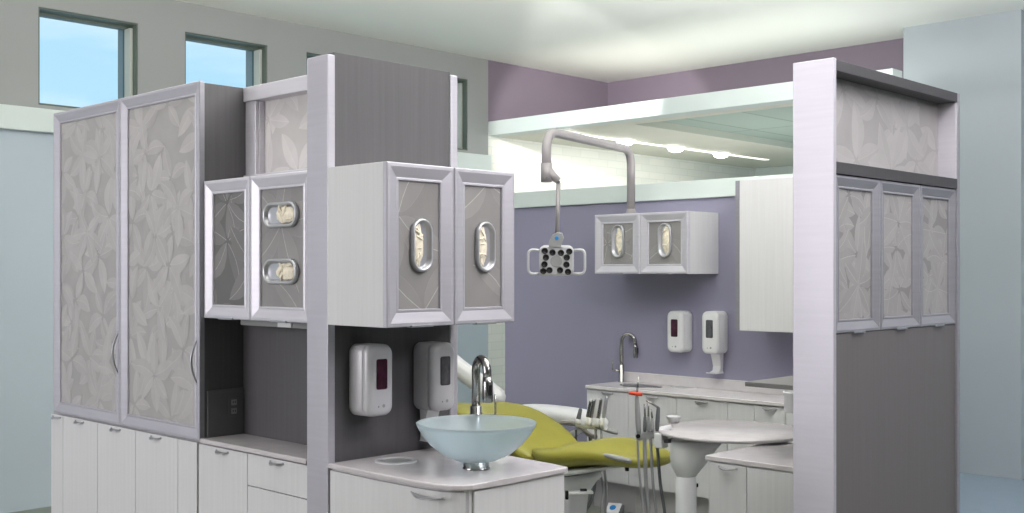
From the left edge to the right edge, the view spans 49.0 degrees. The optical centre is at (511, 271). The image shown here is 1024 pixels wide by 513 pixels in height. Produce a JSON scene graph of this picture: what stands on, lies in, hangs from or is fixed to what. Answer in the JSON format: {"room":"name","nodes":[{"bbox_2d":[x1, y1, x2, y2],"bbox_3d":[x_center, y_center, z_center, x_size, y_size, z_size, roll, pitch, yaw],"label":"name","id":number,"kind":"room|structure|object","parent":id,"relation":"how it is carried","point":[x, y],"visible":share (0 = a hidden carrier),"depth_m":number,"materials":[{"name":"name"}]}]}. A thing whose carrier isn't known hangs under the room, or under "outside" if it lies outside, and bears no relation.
{"room":"dental clinic","nodes":[
{"label":"dental clinic","id":0,"kind":"room"},
{"bbox_2d":[0,0,607,512],"bbox_3d":[-4.040,-0.265,7.327,0.320,3.830,14.900,0,0,44],"label":"wall","id":1,"kind":"structure","parent":0,"point":[26,157],"depth_m":7.92,"materials":[{"name":"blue paint"}]},
{"bbox_2d":[38,7,136,107],"bbox_3d":[-3.117,-1.512,8.186,0.170,0.685,0.745,0,0,44],"label":"window","id":2,"kind":"structure","parent":1,"relation":"in","point":[129,29],"depth_m":8.39,"materials":[{"name":"grey metal"}]},
{"bbox_2d":[185,32,266,85],"bbox_3d":[-2.329,-1.512,8.998,0.170,0.685,0.745,0,0,44],"label":"window","id":3,"kind":"structure","parent":1,"relation":"in","point":[259,52],"depth_m":9.19,"materials":[{"name":"grey metal"}]},
{"bbox_2d":[0,104,490,170],"bbox_3d":[-4.654,-1.058,6.427,0.050,0.165,12.754,0,0,44],"label":"trim","id":4,"kind":"structure","parent":1,"relation":"attached to","point":[12,117],"depth_m":7.80,"materials":[{"name":"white paint"}]},
{"bbox_2d":[306,52,319,74],"bbox_3d":[-1.542,-1.512,9.811,0.170,0.685,0.745,0,0,44],"label":"window","id":5,"kind":"structure","parent":1,"relation":"in","point":[308,55],"depth_m":9.53,"materials":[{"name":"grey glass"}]},
{"bbox_2d":[457,78,466,149],"bbox_3d":[-0.754,-1.512,10.624,0.170,0.685,0.745,0,0,44],"label":"window","id":6,"kind":"structure","parent":1,"relation":"in","point":[461,83],"depth_m":10.85,"materials":[{"name":"clear glass"}]},
{"bbox_2d":[488,68,901,136],"bbox_3d":[1.315,-1.405,9.634,4.160,0.140,0.160,0,0,44],"label":"ceiling beam","id":7,"kind":"structure","parent":1,"relation":"attached to","point":[779,93],"depth_m":9.65,"materials":[{"name":"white paint"}]},
{"bbox_2d":[10,472,1023,512],"bbox_3d":[2.391,1.698,5.341,14.000,0.104,21.000,0,0,44],"label":"floor","id":8,"kind":"structure","parent":0,"point":[978,493],"depth_m":8.24,"materials":[{"name":"plastic"}]},
{"bbox_2d":[51,412,65,512],"bbox_3d":[-2.328,1.211,6.261,0.146,0.878,0.479,0,0,44],"label":"base cabinet","id":9,"kind":"object","parent":8,"relation":"on","point":[56,418],"visible":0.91,"depth_m":6.11,"materials":[{"name":"laminate"}]},
{"bbox_2d":[63,415,100,512],"bbox_3d":[-2.130,1.211,6.069,0.401,0.878,0.479,0,0,44],"label":"base cabinet","id":10,"kind":"object","parent":8,"relation":"on","point":[80,435],"visible":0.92,"depth_m":5.91,"materials":[{"name":"laminate"}]},
{"bbox_2d":[54,81,245,441],"bbox_3d":[-1.798,-0.049,5.745,1.537,1.630,0.490,0,0,44],"label":"tall cabinet","id":11,"kind":"object","parent":10,"relation":"on","point":[135,346],"depth_m":5.45,"materials":[{"name":"laminate"}]},
{"bbox_2d":[231,399,236,404],"bbox_3d":[-1.280,0.600,5.177,0.003,0.026,0.028,0,0,44],"label":"socket","id":12,"kind":"object","parent":11,"relation":"attached to","point":[233,401],"depth_m":5.18,"materials":[{"name":"black plastic"}]},
{"bbox_2d":[231,408,236,413],"bbox_3d":[-1.280,0.640,5.177,0.003,0.026,0.028,0,0,44],"label":"socket","id":13,"kind":"object","parent":11,"relation":"attached to","point":[233,410],"depth_m":5.18,"materials":[{"name":"black plastic"}]},
{"bbox_2d":[98,422,138,512],"bbox_3d":[-1.841,1.211,5.788,0.400,0.878,0.479,0,0,44],"label":"base cabinet","id":14,"kind":"object","parent":8,"relation":"on","point":[116,443],"visible":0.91,"depth_m":5.63,"materials":[{"name":"laminate"}]},
{"bbox_2d":[136,429,181,512],"bbox_3d":[-1.551,1.211,5.507,0.404,0.878,0.479,0,0,44],"label":"base cabinet","id":15,"kind":"object","parent":8,"relation":"on","point":[156,453],"visible":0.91,"depth_m":5.35,"materials":[{"name":"laminate"}]},
{"bbox_2d":[178,438,199,512],"bbox_3d":[-1.333,1.211,5.317,0.168,0.878,0.449,0,0,44],"label":"base cabinet","id":16,"kind":"object","parent":8,"relation":"on","point":[188,449],"visible":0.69,"depth_m":5.15,"materials":[{"name":"laminate"}]},
{"bbox_2d":[199,443,249,512],"bbox_3d":[-1.214,1.211,5.024,0.398,0.878,0.243,0,0,44],"label":"base cabinet","id":17,"kind":"object","parent":8,"relation":"on","point":[223,472],"visible":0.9,"depth_m":4.96,"materials":[{"name":"laminate"}]},
{"bbox_2d":[243,75,306,444],"bbox_3d":[-0.929,0.397,4.981,0.809,2.507,0.090,0,0,44],"label":"divider panel","id":18,"kind":"object","parent":8,"relation":"on","point":[274,358],"visible":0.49,"depth_m":5.08,"materials":[{"name":"laminate"}]},
{"bbox_2d":[204,171,306,322],"bbox_3d":[-1.035,-0.100,4.871,0.807,0.620,0.211,0,0,44],"label":"upper cabinet","id":19,"kind":"object","parent":18,"relation":"attached to","point":[245,242],"visible":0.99,"depth_m":4.80,"materials":[{"name":"laminate"}]},
{"bbox_2d":[241,320,306,328],"bbox_3d":[-0.969,0.225,4.833,0.643,0.027,0.066,0,0,44],"label":"light","id":20,"kind":"object","parent":19,"relation":"attached to","point":[243,322],"visible":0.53,"depth_m":4.86,"materials":[{"name":"grey plastic"}]},
{"bbox_2d":[278,323,291,327],"bbox_3d":[-0.969,0.225,4.792,0.100,0.022,0.006,0,0,44],"label":"switch","id":21,"kind":"object","parent":20,"relation":"attached to","point":[284,325],"depth_m":4.78,"materials":[{"name":"white plastic"}]},
{"bbox_2d":[276,263,293,280],"bbox_3d":[-0.935,-0.001,4.650,0.147,0.078,0.023,0,0,44],"label":"glove wad","id":22,"kind":"object","parent":19,"relation":"in","point":[285,271],"visible":1,"depth_m":4.64,"materials":[{"name":"beige rubber"}]},
{"bbox_2d":[276,205,293,222],"bbox_3d":[-0.938,-0.240,4.652,0.137,0.077,0.023,0,0,44],"label":"glove wad","id":23,"kind":"object","parent":19,"relation":"in","point":[285,214],"visible":1,"depth_m":4.64,"materials":[{"name":"beige rubber"}]},
{"bbox_2d":[248,453,306,512],"bbox_3d":[-0.913,1.211,4.732,0.437,0.878,0.243,0,0,44],"label":"base cabinet","id":24,"kind":"object","parent":8,"relation":"on","point":[277,485],"visible":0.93,"depth_m":4.67,"materials":[{"name":"laminate"}]},
{"bbox_2d":[200,433,306,463],"bbox_3d":[-1.038,0.760,4.867,0.808,0.021,0.225,0,0,44],"label":"countertop","id":25,"kind":"structure","parent":24,"relation":"on","point":[285,450],"depth_m":4.86,"materials":[{"name":"white laminate"}]},
{"bbox_2d":[307,52,456,512],"bbox_3d":[-0.530,0.391,4.709,0.140,2.519,0.698,0,0,44],"label":"wall","id":26,"kind":"structure","parent":8,"relation":"on","point":[361,110],"depth_m":4.52,"materials":[{"name":"laminate"}]},
{"bbox_2d":[349,343,391,416],"bbox_3d":[-0.562,0.429,4.488,0.134,0.285,0.132,0,0,44],"label":"soap dispenser","id":27,"kind":"object","parent":26,"relation":"attached to","point":[370,364],"visible":1,"depth_m":4.44,"materials":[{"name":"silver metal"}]},
{"bbox_2d":[328,161,513,327],"bbox_3d":[-0.353,-0.100,4.526,0.369,0.620,0.681,0,0,44],"label":"upper cabinet","id":28,"kind":"object","parent":26,"relation":"attached to","point":[375,279],"visible":1,"depth_m":4.34,"materials":[{"name":"laminate"}]},
{"bbox_2d":[415,223,422,266],"bbox_3d":[-0.356,-0.102,4.281,0.024,0.172,0.052,0,0,44],"label":"glove wad","id":29,"kind":"object","parent":28,"relation":"in","point":[418,234],"visible":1,"depth_m":4.27,"materials":[{"name":"beige rubber"}]},
{"bbox_2d":[480,227,486,266],"bbox_3d":[-0.118,-0.101,4.525,0.022,0.168,0.051,0,0,44],"label":"glove wad","id":30,"kind":"object","parent":28,"relation":"in","point":[483,242],"visible":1,"depth_m":4.52,"materials":[{"name":"beige rubber"}]},
{"bbox_2d":[414,341,453,441],"bbox_3d":[-0.325,0.503,4.732,0.134,0.417,0.132,0,0,44],"label":"dispenser","id":31,"kind":"object","parent":26,"relation":"attached to","point":[433,360],"visible":0.93,"depth_m":4.69,"materials":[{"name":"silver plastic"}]},
{"bbox_2d":[420,409,438,441],"bbox_3d":[-0.331,0.644,4.738,0.098,0.136,0.076,0,0,44],"label":"drip tray","id":32,"kind":"object","parent":31,"relation":"on","point":[424,413],"depth_m":4.73,"materials":[{"name":"white plastic"}]},
{"bbox_2d":[330,469,563,512],"bbox_3d":[-0.256,1.211,4.371,0.723,0.878,0.655,0,0,44],"label":"base cabinet","id":33,"kind":"object","parent":8,"relation":"on","point":[349,492],"visible":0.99,"depth_m":4.16,"materials":[{"name":"laminate"}]},
{"bbox_2d":[328,448,567,490],"bbox_3d":[-0.240,0.758,4.378,0.736,0.026,0.645,0,0,44],"label":"countertop","id":34,"kind":"structure","parent":33,"relation":"on","point":[427,468],"depth_m":4.25,"materials":[{"name":"white stone"}]},
{"bbox_2d":[416,414,536,470],"bbox_3d":[-0.136,0.660,4.286,0.460,0.178,0.460,0,0,44],"label":"vessel sink","id":35,"kind":"object","parent":34,"relation":"in","point":[474,440],"visible":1,"depth_m":4.16,"materials":[{"name":"teal glass"}]},
{"bbox_2d":[470,355,495,414],"bbox_3d":[-0.124,0.541,4.527,0.109,0.418,0.164,0,0,4],"label":"faucet","id":36,"kind":"object","parent":34,"relation":"on","point":[487,383],"visible":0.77,"depth_m":4.53,"materials":[{"name":"silver metal"}]},
{"bbox_2d":[457,355,505,401],"bbox_3d":[-0.427,1.043,7.705,0.717,1.214,0.400,0,0,17],"label":"support arm","id":37,"kind":"object","parent":8,"relation":"on","point":[464,370],"visible":0.15,"depth_m":7.70,"materials":[{"name":"white plastic"}]},
{"bbox_2d":[457,402,670,512],"bbox_3d":[0.191,1.252,6.886,1.813,0.796,0.622,0,0,44],"label":"dental chair","id":38,"kind":"object","parent":8,"relation":"on","point":[549,441],"visible":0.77,"depth_m":6.55,"materials":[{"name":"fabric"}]},
{"bbox_2d":[532,437,670,467],"bbox_3d":[0.530,1.070,6.560,0.871,0.214,0.570,0,0,44],"label":"seat cushion","id":39,"kind":"object","parent":38,"relation":"on","point":[612,452],"depth_m":6.38,"materials":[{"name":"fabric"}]},
{"bbox_2d":[523,404,617,438],"bbox_3d":[0.350,1.273,7.428,0.346,0.753,1.045,0,0,-33],"label":"dental instrument arm","id":40,"kind":"object","parent":8,"relation":"on","point":[564,415],"visible":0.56,"depth_m":7.34,"materials":[{"name":"white plastic"}]},
{"bbox_2d":[575,408,581,423],"bbox_3d":[0.421,0.913,7.115,0.040,0.100,0.040,0,0,44],"label":"instrument","id":41,"kind":"object","parent":40,"relation":"in","point":[578,418],"visible":1,"depth_m":7.10,"materials":[{"name":"grey plastic"}]},
{"bbox_2d":[584,400,591,424],"bbox_3d":[0.478,0.883,7.066,0.045,0.158,0.025,0,0,9],"label":"instrument","id":42,"kind":"object","parent":40,"relation":"in","point":[590,401],"visible":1,"depth_m":7.06,"materials":[{"name":"silver metal"}]},
{"bbox_2d":[587,399,595,425],"bbox_3d":[0.496,0.882,7.049,0.057,0.173,0.036,0,0,12],"label":"instrument","id":43,"kind":"object","parent":40,"relation":"in","point":[591,411],"visible":1,"depth_m":7.04,"materials":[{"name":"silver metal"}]},
{"bbox_2d":[587,437,596,509],"bbox_3d":[0.478,1.286,7.075,0.062,0.486,0.201,0,0,26],"label":"hose","id":44,"kind":"object","parent":40,"relation":"attached to","point":[590,439],"visible":0.41,"depth_m":7.09,"materials":[{"name":"grey plastic"}]},
{"bbox_2d":[592,398,599,426],"bbox_3d":[0.523,0.878,7.021,0.049,0.178,0.034,0,0,14],"label":"instrument","id":45,"kind":"object","parent":40,"relation":"in","point":[597,399],"visible":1,"depth_m":7.01,"materials":[{"name":"silver metal"}]},
{"bbox_2d":[595,398,601,426],"bbox_3d":[0.541,0.878,7.005,0.043,0.180,0.027,0,0,12],"label":"instrument","id":46,"kind":"object","parent":40,"relation":"in","point":[597,423],"visible":1,"depth_m":7.00,"materials":[{"name":"silver metal"}]},
{"bbox_2d":[594,429,603,512],"bbox_3d":[0.546,1.325,7.079,0.041,0.694,0.170,0,0,17],"label":"hose","id":47,"kind":"object","parent":40,"relation":"hanging from","point":[595,430],"visible":0.64,"depth_m":7.10,"materials":[{"name":"grey plastic"}]},
{"bbox_2d":[600,429,607,512],"bbox_3d":[0.579,1.325,7.052,0.027,0.696,0.134,0,0,20],"label":"hose","id":48,"kind":"object","parent":40,"relation":"hanging from","point":[601,433],"visible":0.69,"depth_m":7.08,"materials":[{"name":"grey plastic"}]},
{"bbox_2d":[600,396,607,427],"bbox_3d":[0.571,0.868,6.978,0.048,0.198,0.029,0,0,11],"label":"instrument","id":49,"kind":"object","parent":40,"relation":"in","point":[602,423],"visible":1,"depth_m":6.97,"materials":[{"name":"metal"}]},
{"bbox_2d":[587,389,635,512],"bbox_3d":[0.783,1.234,7.889,0.371,0.833,0.419,0,0,44],"label":"base cabinet","id":50,"kind":"object","parent":8,"relation":"on","point":[617,413],"visible":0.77,"depth_m":7.73,"materials":[{"name":"laminate"}]},
{"bbox_2d":[585,371,786,406],"bbox_3d":[1.297,0.768,7.424,1.770,0.095,0.429,0,0,44],"label":"countertop","id":51,"kind":"structure","parent":50,"relation":"on","point":[727,390],"depth_m":7.55,"materials":[{"name":"white laminate"}]},
{"bbox_2d":[612,332,637,381],"bbox_3d":[0.817,0.614,8.093,0.190,0.358,0.050,0,0,17],"label":"faucet","id":52,"kind":"object","parent":51,"relation":"on","point":[620,370],"visible":1,"depth_m":8.09,"materials":[{"name":"silver metal"}]},
{"bbox_2d":[620,384,661,387],"bbox_3d":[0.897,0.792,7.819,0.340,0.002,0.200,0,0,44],"label":"basin","id":53,"kind":"object","parent":51,"relation":"in","point":[621,385],"depth_m":7.79,"materials":[{"name":"silver metal"}]},
{"bbox_2d":[606,503,623,512],"bbox_3d":[0.701,1.619,7.671,0.109,0.062,0.118,0,0,18],"label":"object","id":54,"kind":"object","parent":8,"relation":"on","point":[612,507],"visible":0.95,"depth_m":7.67,"materials":[{"name":"grey plastic"}]},
{"bbox_2d":[629,394,677,512],"bbox_3d":[1.059,1.234,7.622,0.395,0.833,0.419,0,0,44],"label":"base cabinet","id":55,"kind":"object","parent":8,"relation":"on","point":[667,404],"visible":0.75,"depth_m":7.50,"materials":[{"name":"laminate"}]},
{"bbox_2d":[677,397,728,512],"bbox_3d":[1.341,1.234,7.348,0.387,0.833,0.419,0,0,44],"label":"base cabinet","id":56,"kind":"object","parent":8,"relation":"on","point":[689,409],"visible":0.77,"depth_m":7.22,"materials":[{"name":"laminate"}]},
{"bbox_2d":[635,420,792,512],"bbox_3d":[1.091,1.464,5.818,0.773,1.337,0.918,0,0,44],"label":"table","id":57,"kind":"object","parent":8,"relation":"on","point":[691,441],"visible":0.93,"depth_m":5.70,"materials":[{"name":"white plastic"}]},
{"bbox_2d":[629,377,642,434],"bbox_3d":[0.643,0.698,5.848,0.071,0.303,0.034,0,0,2],"label":"handpiece","id":58,"kind":"object","parent":57,"relation":"on","point":[637,404],"visible":1,"depth_m":5.84,"materials":[{"name":"grey plastic"}]},
{"bbox_2d":[636,440,643,512],"bbox_3d":[0.673,1.193,5.880,0.047,0.628,0.013,0,0,0],"label":"hose","id":59,"kind":"object","parent":57,"relation":"hanging from","point":[637,441],"visible":1,"depth_m":5.88,"materials":[{"name":"grey plastic"}]},
{"bbox_2d":[643,404,646,431],"bbox_3d":[0.692,0.760,5.850,0.020,0.146,0.020,0,0,44],"label":"handpiece","id":60,"kind":"object","parent":57,"relation":"on","point":[644,417],"visible":1,"depth_m":5.84,"materials":[{"name":"grey metal"}]},
{"bbox_2d":[642,438,649,512],"bbox_3d":[0.708,1.188,5.880,0.051,0.639,0.022,0,0,0],"label":"hose","id":61,"kind":"object","parent":57,"relation":"hanging from","point":[644,441],"visible":1,"depth_m":5.87,"materials":[{"name":"grey plastic"}]},
{"bbox_2d":[647,402,649,431],"bbox_3d":[0.710,0.755,5.850,0.018,0.157,0.018,0,0,44],"label":"handpiece","id":62,"kind":"object","parent":57,"relation":"on","point":[648,411],"visible":1,"depth_m":5.84,"materials":[{"name":"grey plastic"}]},
{"bbox_2d":[650,409,653,431],"bbox_3d":[0.730,0.772,5.850,0.020,0.119,0.020,0,0,44],"label":"handpiece","id":63,"kind":"object","parent":57,"relation":"on","point":[652,418],"visible":1,"depth_m":5.84,"materials":[{"name":"grey metal"}]},
{"bbox_2d":[646,400,659,430],"bbox_3d":[0.734,0.747,5.853,0.074,0.163,0.024,0,0,8],"label":"handpiece","id":64,"kind":"object","parent":57,"relation":"on","point":[657,419],"visible":1,"depth_m":5.84,"materials":[{"name":"grey plastic"}]},
{"bbox_2d":[649,438,657,512],"bbox_3d":[0.747,1.185,5.880,0.060,0.644,0.016,0,0,0],"label":"hose","id":65,"kind":"object","parent":57,"relation":"hanging from","point":[650,440],"visible":1,"depth_m":5.87,"materials":[{"name":"grey plastic"}]},
{"bbox_2d":[656,448,665,512],"bbox_3d":[0.790,1.180,5.880,0.080,0.655,0.017,0,0,0],"label":"hose","id":66,"kind":"object","parent":57,"relation":"hanging from","point":[657,449],"visible":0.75,"depth_m":5.87,"materials":[{"name":"grey plastic"}]},
{"bbox_2d":[666,415,680,422],"bbox_3d":[0.882,0.804,6.135,0.084,0.036,0.084,0,0,44],"label":"cup","id":67,"kind":"object","parent":57,"relation":"on","point":[671,418],"visible":1,"depth_m":6.11,"materials":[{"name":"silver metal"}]},
{"bbox_2d":[728,402,756,450],"bbox_3d":[1.563,1.234,7.154,0.198,0.833,0.389,0,0,44],"label":"base cabinet","id":68,"kind":"object","parent":8,"relation":"on","point":[736,411],"visible":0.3,"depth_m":7.02,"materials":[{"name":"laminate"}]},
{"bbox_2d":[709,461,792,512],"bbox_3d":[1.320,1.262,5.218,0.596,0.776,0.649,0,0,44],"label":"base cabinet","id":69,"kind":"object","parent":8,"relation":"on","point":[733,488],"visible":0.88,"depth_m":5.06,"materials":[{"name":"laminate"}]},
{"bbox_2d":[705,442,792,471],"bbox_3d":[1.328,0.862,5.230,0.602,0.024,0.620,0,0,44],"label":"countertop","id":70,"kind":"structure","parent":69,"relation":"on","point":[775,456],"depth_m":5.18,"materials":[{"name":"white laminate"}]},
{"bbox_2d":[755,404,785,444],"bbox_3d":[1.701,1.234,7.000,0.210,0.833,0.419,0,0,44],"label":"base cabinet","id":71,"kind":"object","parent":8,"relation":"on","point":[763,413],"visible":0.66,"depth_m":6.87,"materials":[{"name":"laminate"}]},
{"bbox_2d":[786,412,792,442],"bbox_3d":[1.847,1.234,6.859,0.192,0.833,0.419,0,0,44],"label":"base cabinet","id":72,"kind":"object","parent":8,"relation":"on","point":[789,416],"visible":0.02,"depth_m":6.78,"materials":[{"name":"laminate"}]},
{"bbox_2d":[793,57,959,512],"bbox_3d":[1.646,0.397,4.990,0.184,2.507,1.228,0,0,44],"label":"divider","id":73,"kind":"object","parent":8,"relation":"on","point":[876,154],"visible":1,"depth_m":4.79,"materials":[{"name":"laminate"}]},
{"bbox_2d":[745,376,792,389],"bbox_3d":[1.453,0.566,5.311,0.534,0.090,0.450,0,0,44],"label":"shelf","id":74,"kind":"object","parent":73,"relation":"attached to","point":[786,383],"visible":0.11,"depth_m":5.30,"materials":[{"name":"grey laminate"}]},
{"bbox_2d":[783,390,792,412],"bbox_3d":[1.177,0.543,4.702,0.086,0.086,0.084,0,0,44],"label":"cup holder","id":75,"kind":"object","parent":73,"relation":"attached to","point":[788,395],"visible":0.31,"depth_m":4.68,"materials":[{"name":"white plastic"}]},
{"bbox_2d":[527,128,635,275],"bbox_3d":[0.586,-0.431,7.311,0.323,0.908,1.360,0,0,33],"label":"lamp","id":76,"kind":"object","parent":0,"point":[555,258],"visible":0.97,"depth_m":6.82,"materials":[{"name":"beige paint"}]},
{"bbox_2d":[176,0,1023,82],"bbox_3d":[0.581,-2.130,2.640,12.840,0.100,14.600,0,0,44],"label":"ceiling","id":77,"kind":"structure","parent":0,"point":[607,41],"depth_m":9.45,"materials":[{"name":"paint"}]},
{"bbox_2d":[488,136,754,391],"bbox_3d":[1.345,0.100,12.869,0.300,3.100,4.846,0,0,44],"label":"wall","id":78,"kind":"structure","parent":0,"point":[577,167],"depth_m":11.95,"materials":[{"name":"white paint"}]},
{"bbox_2d":[501,103,792,168],"bbox_3d":[2.869,-1.393,11.503,3.790,0.115,4.686,0,0,44],"label":"ceiling","id":79,"kind":"structure","parent":0,"point":[779,153],"depth_m":11.50,"materials":[{"name":"beige paint"}]},
{"bbox_2d":[615,139,635,145],"bbox_3d":[1.150,-1.309,11.418,0.210,0.052,0.210,0,0,44],"label":"recessed light","id":80,"kind":"object","parent":79,"relation":"in","point":[628,142],"visible":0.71,"depth_m":11.35,"materials":[{"name":"white plastic"}]},
{"bbox_2d":[583,134,768,159],"bbox_3d":[1.724,-1.331,12.011,0.060,0.006,3.750,0,0,44],"label":"light strip","id":81,"kind":"object","parent":79,"relation":"attached to","point":[583,134],"visible":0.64,"depth_m":11.94,"materials":[{"name":"white"}]},
{"bbox_2d":[666,146,685,151],"bbox_3d":[1.756,-1.309,12.043,0.210,0.052,0.210,0,0,44],"label":"recessed light","id":82,"kind":"object","parent":79,"relation":"in","point":[674,148],"visible":1,"depth_m":11.98,"materials":[{"name":"white plastic"}]},
{"bbox_2d":[712,152,729,157],"bbox_3d":[2.354,-1.309,12.660,0.210,0.052,0.210,0,0,44],"label":"recessed light","id":83,"kind":"object","parent":79,"relation":"in","point":[717,155],"visible":1,"depth_m":12.60,"materials":[{"name":"white plastic"}]},
{"bbox_2d":[505,196,792,489],"bbox_3d":[1.231,0.572,7.851,3.459,2.156,0.130,0,0,44],"label":"wall partition","id":84,"kind":"structure","parent":0,"point":[563,337],"depth_m":8.31,"materials":[{"name":"purple paint"}]},
{"bbox_2d":[514,174,792,207],"bbox_3d":[1.228,-0.567,7.855,3.469,0.122,0.180,0,0,44],"label":"trim","id":85,"kind":"structure","parent":84,"relation":"attached to","point":[725,187],"depth_m":8.03,"materials":[{"name":"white paint"}]},
{"bbox_2d":[595,211,717,273],"bbox_3d":[0.985,-0.192,7.746,0.794,0.416,0.361,0,0,44],"label":"upper cabinet","id":86,"kind":"object","parent":84,"relation":"attached to","point":[693,235],"visible":1,"depth_m":7.56,"materials":[{"name":"laminate"}]},
{"bbox_2d":[616,228,621,254],"bbox_3d":[0.740,-0.210,7.756,0.064,0.191,0.024,0,0,44],"label":"glove wad","id":87,"kind":"object","parent":86,"relation":"in","point":[619,232],"visible":1,"depth_m":7.75,"materials":[{"name":"beige rubber"}]},
{"bbox_2d":[662,226,668,253],"bbox_3d":[1.027,-0.212,7.477,0.068,0.192,0.023,0,0,44],"label":"glove wad","id":88,"kind":"object","parent":86,"relation":"in","point":[665,238],"visible":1,"depth_m":7.47,"materials":[{"name":"beige rubber"}]},
{"bbox_2d":[667,310,691,352],"bbox_3d":[1.154,0.409,7.743,0.132,0.285,0.134,0,0,44],"label":"soap dispenser","id":89,"kind":"object","parent":84,"relation":"attached to","point":[679,323],"visible":1,"depth_m":7.69,"materials":[{"name":"white plastic"}]},
{"bbox_2d":[624,371,786,394],"bbox_3d":[1.427,0.757,7.558,1.770,0.072,0.018,0,0,44],"label":"backsplash","id":90,"kind":"structure","parent":84,"relation":"attached to","point":[662,379],"depth_m":7.70,"materials":[{"name":"white laminate"}]},
{"bbox_2d":[702,311,727,373],"bbox_3d":[1.359,0.472,7.544,0.132,0.417,0.134,0,0,44],"label":"dispenser","id":91,"kind":"object","parent":84,"relation":"attached to","point":[714,323],"visible":1,"depth_m":7.50,"materials":[{"name":"white plastic"}]},
{"bbox_2d":[710,353,723,373],"bbox_3d":[1.365,0.612,7.549,0.076,0.136,0.098,0,0,44],"label":"drip tray","id":92,"kind":"object","parent":91,"relation":"on","point":[717,358],"depth_m":7.55,"materials":[{"name":"white plastic"}]},
{"bbox_2d":[735,177,792,332],"bbox_3d":[1.725,-0.104,7.035,0.536,0.943,0.353,0,0,44],"label":"upper cabinet","id":93,"kind":"object","parent":84,"relation":"attached to","point":[763,207],"visible":0.63,"depth_m":6.95,"materials":[{"name":"laminate"}]},
{"bbox_2d":[661,106,792,142],"bbox_3d":[3.401,-1.425,11.096,2.000,0.050,4.530,0,0,44],"label":"ceiling panel","id":94,"kind":"object","parent":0,"point":[774,123],"visible":0.08,"depth_m":10.53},
{"bbox_2d":[608,38,902,105],"bbox_3d":[2.534,-1.815,11.121,3.840,0.730,0.300,0,0,44],"label":"wall","id":95,"kind":"structure","parent":0,"point":[888,54],"depth_m":11.15,"materials":[{"name":"paint"}]},
{"bbox_2d":[755,166,792,175],"bbox_3d":[4.982,0.100,12.857,5.540,3.100,0.200,0,0,44],"label":"wall","id":96,"kind":"structure","parent":0,"point":[785,169],"depth_m":14.31,"materials":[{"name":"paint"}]},
{"bbox_2d":[903,10,1023,479],"bbox_3d":[3.824,-0.215,9.384,0.970,3.730,0.400,0,0,44],"label":"wall","id":97,"kind":"structure","parent":0,"point":[980,59],"depth_m":9.09,"materials":[{"name":"paint"}]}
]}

